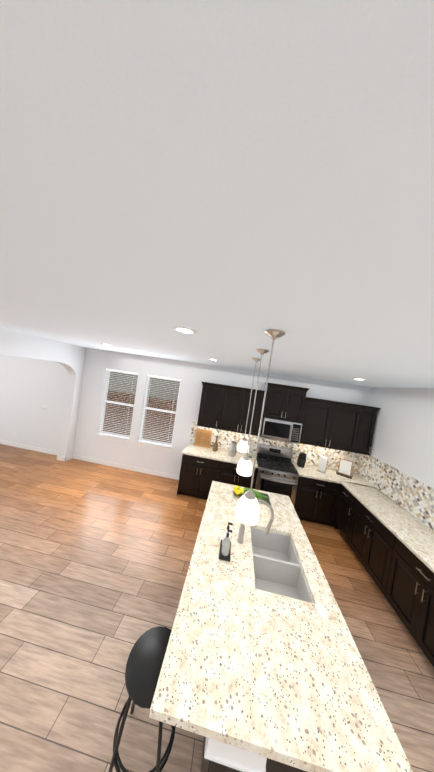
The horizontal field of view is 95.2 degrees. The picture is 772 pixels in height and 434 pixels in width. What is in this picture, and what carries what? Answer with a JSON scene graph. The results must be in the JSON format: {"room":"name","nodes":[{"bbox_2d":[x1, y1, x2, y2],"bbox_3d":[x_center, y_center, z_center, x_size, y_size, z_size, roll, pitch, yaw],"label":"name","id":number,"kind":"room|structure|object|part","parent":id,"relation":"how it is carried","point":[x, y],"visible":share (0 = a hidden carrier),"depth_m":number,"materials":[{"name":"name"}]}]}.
{"room":"kitchen","nodes":[
{"label":"kitchen","id":0,"kind":"room"},
{"bbox_2d":[0,327,86,456],"bbox_3d":[-4.094,0.454,0.099,0.220,2.800,9.830,8,1,6],"label":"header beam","id":1,"kind":"structure","parent":0,"point":[70,358],"depth_m":4.51,"materials":[{"name":"paint"}]},
{"bbox_2d":[0,348,371,475],"bbox_3d":[-2.799,0.532,4.982,12.310,2.800,0.160,8,1,6],"label":"wall","id":2,"kind":"structure","parent":0,"point":[29,387],"depth_m":4.89,"materials":[{"name":"paint"}]},
{"bbox_2d":[0,440,178,479],"bbox_3d":[-3.536,1.901,0.047,12.010,0.100,9.830,8,1,6],"label":"baseboard","id":3,"kind":"structure","parent":2,"relation":"attached to","point":[108,463],"depth_m":4.90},
{"bbox_2d":[95,370,180,451],"bbox_3d":[-1.917,0.560,4.859,2.000,1.735,0.165,8,1,6],"label":"window","id":4,"kind":"structure","parent":2,"relation":"in","point":[149,445],"depth_m":4.88,"materials":[{"name":"white plastic"}]},
{"bbox_2d":[98,368,180,446],"bbox_3d":[-1.912,0.518,4.846,1.916,1.642,0.058,8,1,6],"label":"window blinds","id":5,"kind":"object","parent":4,"relation":"attached to","point":[151,376],"visible":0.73,"depth_m":4.83,"materials":[{"name":"white plastic"}]},
{"bbox_3d":[-1.905,0.518,4.912,1.850,1.560,0.005,8,1,6],"label":"kitchen window glass","id":6,"kind":"part","parent":4,"relation":"part of","materials":[{"name":"clear glass"}]},
{"bbox_2d":[102,371,179,442],"bbox_3d":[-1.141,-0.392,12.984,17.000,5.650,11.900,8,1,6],"label":"window pane","id":7,"kind":"object","parent":4,"relation":"in","point":[152,399],"depth_m":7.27,"materials":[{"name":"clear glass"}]},
{"bbox_2d":[197,382,220,429],"bbox_3d":[-0.094,0.429,4.427,0.519,0.950,0.350,8,1,6],"label":"upper cabinet","id":8,"kind":"object","parent":2,"relation":"attached to","point":[207,415],"depth_m":4.26,"materials":[{"name":"brown wood"}]},
{"bbox_2d":[213,386,268,437],"bbox_3d":[0.519,0.520,4.360,0.975,0.950,0.350,8,1,6],"label":"upper cabinet","id":9,"kind":"object","parent":2,"relation":"attached to","point":[233,401],"depth_m":4.19,"materials":[{"name":"brown wood"}]},
{"bbox_2d":[261,414,304,445],"bbox_3d":[1.344,0.876,4.235,0.756,0.484,0.421,8,1,6],"label":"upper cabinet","id":10,"kind":"object","parent":2,"relation":"attached to","point":[276,428],"depth_m":4.04,"materials":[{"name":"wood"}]},
{"bbox_2d":[259,414,302,444],"bbox_3d":[1.337,0.912,4.213,0.756,0.420,0.466,8,1,6],"label":"microwave","id":11,"kind":"object","parent":10,"relation":"in","point":[273,428],"depth_m":4.03,"materials":[{"name":"silver metal"}]},
{"bbox_2d":[265,383,308,417],"bbox_3d":[1.425,0.350,4.260,0.780,0.708,0.350,8,1,6],"label":"upper cabinet","id":12,"kind":"object","parent":2,"relation":"attached to","point":[287,401],"depth_m":4.08,"materials":[{"name":"brown wood"}]},
{"bbox_2d":[301,398,356,453],"bbox_3d":[2.328,0.788,4.165,1.144,0.950,0.350,8,1,6],"label":"upper cabinet","id":13,"kind":"object","parent":2,"relation":"attached to","point":[328,425],"depth_m":4.00,"materials":[{"name":"brown wood"}]},
{"bbox_2d":[349,406,380,457],"bbox_3d":[2.939,0.878,4.098,0.354,0.950,0.350,8,1,6],"label":"upper cabinet","id":14,"kind":"object","parent":2,"relation":"attached to","point":[363,433],"depth_m":3.93,"materials":[{"name":"brown wood"}]},
{"bbox_2d":[0,444,433,771],"bbox_3d":[-3.552,2.010,0.050,12.610,0.120,10.430,8,1,6],"label":"floor","id":15,"kind":"structure","parent":0,"point":[95,559],"depth_m":2.05,"materials":[{"name":"brown wood"}]},
{"bbox_2d":[109,626,174,771],"bbox_3d":[-0.432,2.041,1.253,0.374,0.666,0.374,8,1,6],"label":"stool","id":16,"kind":"object","parent":15,"relation":"on","point":[145,661],"visible":0.67,"depth_m":1.19,"materials":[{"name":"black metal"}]},
{"bbox_2d":[177,454,216,498],"bbox_3d":[-0.324,1.878,4.322,0.836,0.880,0.627,8,1,6],"label":"base cabinet","id":17,"kind":"object","parent":15,"relation":"on","point":[196,474],"depth_m":4.02,"materials":[{"name":"brown wood"}]},
{"bbox_2d":[182,442,256,465],"bbox_3d":[0.076,1.473,4.271,1.541,0.040,0.637,8,1,6],"label":"countertop","id":18,"kind":"structure","parent":17,"relation":"on","point":[202,452],"depth_m":4.18,"materials":[{"name":"beige stone"}]},
{"bbox_2d":[194,428,211,447],"bbox_3d":[-0.321,1.195,4.548,0.370,0.380,0.106,8,1,6],"label":"cutting board","id":19,"kind":"object","parent":18,"relation":"on","point":[202,437],"visible":1,"depth_m":4.54,"materials":[{"name":"brown wood"}]},
{"bbox_2d":[212,436,217,451],"bbox_3d":[-0.020,1.263,4.372,0.120,0.340,0.120,8,1,6],"label":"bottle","id":20,"kind":"object","parent":18,"relation":"on","point":[215,447],"visible":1,"depth_m":4.34,"materials":[{"name":"brown glass"}]},
{"bbox_2d":[229,441,237,456],"bbox_3d":[0.366,1.341,4.210,0.227,0.306,0.170,8,1,6],"label":"pitcher","id":21,"kind":"object","parent":18,"relation":"on","point":[232,451],"visible":0.92,"depth_m":4.16,"materials":[{"name":"silver metal"}]},
{"bbox_2d":[248,439,254,457],"bbox_3d":[0.728,1.362,4.308,0.154,0.364,0.177,8,1,6],"label":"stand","id":22,"kind":"object","parent":18,"relation":"on","point":[249,455],"visible":0.73,"depth_m":4.29,"materials":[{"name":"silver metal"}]},
{"bbox_2d":[213,462,256,488],"bbox_3d":[0.367,1.981,4.247,0.824,0.880,0.627,8,1,6],"label":"base cabinet","id":23,"kind":"object","parent":15,"relation":"on","point":[224,472],"depth_m":3.94,"materials":[{"name":"brown wood"}]},
{"bbox_2d":[255,443,298,505],"bbox_3d":[1.172,1.940,4.099,0.758,1.200,0.722,8,1,6],"label":"range","id":24,"kind":"object","parent":15,"relation":"on","point":[277,471],"visible":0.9,"depth_m":3.84,"materials":[{"name":"silver metal"}]},
{"bbox_2d":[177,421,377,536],"bbox_3d":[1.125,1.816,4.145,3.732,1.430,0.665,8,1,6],"label":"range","id":25,"kind":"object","parent":15,"relation":"on","point":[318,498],"depth_m":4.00,"materials":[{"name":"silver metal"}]},
{"bbox_2d":[157,506,409,771],"bbox_3d":[0.363,2.033,1.901,1.144,0.880,2.100,8,1,6],"label":"kitchen island","id":26,"kind":"object","parent":15,"relation":"on","point":[282,563],"depth_m":1.74,"materials":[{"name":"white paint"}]},
{"bbox_2d":[189,513,256,588],"bbox_3d":[0.067,1.525,1.895,0.535,0.040,0.710,8,1,6],"label":"island countertop","id":27,"kind":"structure","parent":26,"relation":"on","point":[205,559],"depth_m":1.79,"materials":[{"name":"beige stone"}]},
{"bbox_2d":[219,522,232,561],"bbox_3d":[0.090,1.392,1.806,0.100,0.232,0.200,8,1,6],"label":"soap dispenser","id":28,"kind":"object","parent":27,"relation":"on","point":[225,549],"visible":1,"depth_m":1.74,"materials":[{"name":"black metal"}]},
{"bbox_2d":[236,498,274,543],"bbox_3d":[0.386,1.323,1.953,0.317,0.449,0.104,8,1,6],"label":"faucet","id":29,"kind":"object","parent":27,"relation":"on","point":[241,538],"depth_m":1.93,"materials":[{"name":"silver metal"}]},
{"bbox_2d":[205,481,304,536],"bbox_3d":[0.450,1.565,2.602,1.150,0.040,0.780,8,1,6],"label":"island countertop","id":30,"kind":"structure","parent":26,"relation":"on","point":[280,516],"depth_m":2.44,"materials":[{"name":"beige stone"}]},
{"bbox_2d":[233,485,270,504],"bbox_3d":[0.479,1.503,2.770,0.518,0.082,0.250,8,1,6],"label":"tray","id":31,"kind":"object","parent":30,"relation":"on","point":[238,492],"visible":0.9,"depth_m":2.76,"materials":[{"name":"silver metal"}]},
{"bbox_2d":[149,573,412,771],"bbox_3d":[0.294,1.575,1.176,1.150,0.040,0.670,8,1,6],"label":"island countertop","id":32,"kind":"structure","parent":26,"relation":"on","point":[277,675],"depth_m":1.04,"materials":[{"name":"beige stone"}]},
{"bbox_2d":[292,462,340,525],"bbox_3d":[1.930,2.213,4.056,0.800,0.880,0.671,8,1,6],"label":"base cabinet","id":33,"kind":"object","parent":15,"relation":"on","point":[315,499],"depth_m":3.77,"materials":[{"name":"brown wood"}]},
{"bbox_2d":[293,462,372,485],"bbox_3d":[2.299,1.803,4.030,1.403,0.040,0.637,8,1,6],"label":"countertop","id":34,"kind":"structure","parent":33,"relation":"on","point":[308,471],"depth_m":3.92,"materials":[{"name":"beige stone"}]},
{"bbox_2d":[297,452,305,467],"bbox_3d":[1.788,1.550,4.182,0.110,0.302,0.190,8,1,6],"label":"knife block","id":35,"kind":"object","parent":34,"relation":"on","point":[301,461],"visible":1,"depth_m":4.12,"materials":[{"name":"black plastic"}]},
{"bbox_2d":[317,454,326,472],"bbox_3d":[2.180,1.580,4.094,0.170,0.361,0.170,8,1,6],"label":"paper towel","id":36,"kind":"object","parent":34,"relation":"on","point":[322,463],"visible":0.98,"depth_m":4.04,"materials":[{"name":"white paper"}]},
{"bbox_2d":[336,458,352,478],"bbox_3d":[2.592,1.658,4.011,0.267,0.330,0.159,9,2,34],"label":"stand","id":37,"kind":"object","parent":34,"relation":"on","point":[345,468],"visible":1,"depth_m":4.01,"materials":[{"name":"brown wood"}]},
{"bbox_2d":[333,486,356,543],"bbox_3d":[2.533,2.315,3.454,0.671,0.880,0.524,8,1,6],"label":"base cabinet","id":38,"kind":"object","parent":15,"relation":"on","point":[346,504],"depth_m":3.48,"materials":[{"name":"brown wood"}]},
{"bbox_2d":[349,502,388,589],"bbox_3d":[2.487,2.322,2.838,0.627,0.880,0.968,8,1,6],"label":"base cabinet","id":39,"kind":"object","parent":15,"relation":"on","point":[370,535],"depth_m":2.83,"materials":[{"name":"brown wood"}]},
{"bbox_2d":[381,530,433,666],"bbox_3d":[2.399,2.327,2.034,0.627,0.880,0.904,8,1,6],"label":"base cabinet","id":40,"kind":"object","parent":15,"relation":"on","point":[390,541],"depth_m":2.16,"materials":[{"name":"brown wood"}]},
{"bbox_2d":[341,482,433,573],"bbox_3d":[2.528,1.867,2.639,0.637,0.040,2.200,8,1,6],"label":"countertop","id":41,"kind":"structure","parent":40,"relation":"on","point":[419,537],"depth_m":2.72,"materials":[{"name":"beige stone"}]},
{"bbox_2d":[0,0,433,387],"bbox_3d":[-3.131,-0.879,-0.015,12.610,0.120,10.430,8,1,6],"label":"ceiling","id":42,"kind":"structure","parent":0,"point":[230,182],"depth_m":0.36,"materials":[{"name":"paint"}]},
{"bbox_2d":[172,326,196,333],"bbox_3d":[-0.250,-0.428,1.529,0.188,0.009,0.188,8,1,6],"label":"recessed light","id":43,"kind":"object","parent":42,"relation":"in","point":[185,330],"visible":1,"depth_m":1.51,"materials":[{"name":"white plastic"}]},
{"bbox_2d":[237,358,260,452],"bbox_3d":[0.414,0.243,2.527,0.150,1.189,0.150,8,1,6],"label":"pendant light","id":44,"kind":"object","parent":42,"relation":"hanging from","point":[242,445],"visible":0.96,"depth_m":2.50,"materials":[{"name":"white glass"}]},
{"bbox_2d":[236,349,268,476],"bbox_3d":[0.345,0.247,1.891,0.150,1.189,0.150,8,1,6],"label":"pendant light","id":45,"kind":"object","parent":42,"relation":"hanging from","point":[244,466],"visible":1,"depth_m":1.86,"materials":[{"name":"white glass"}]},
{"bbox_2d":[235,329,284,525],"bbox_3d":[0.276,0.252,1.255,0.150,1.189,0.150,8,1,6],"label":"pendant light","id":46,"kind":"object","parent":42,"relation":"hanging from","point":[247,511],"visible":1,"depth_m":1.23,"materials":[{"name":"white glass"}]},
{"bbox_2d":[357,387,433,500],"bbox_3d":[2.635,1.453,-0.705,0.160,2.800,9.980,8,1,6],"label":"wall","id":47,"kind":"structure","parent":0,"point":[403,438],"depth_m":3.24,"materials":[{"name":"paint"}]}
]}

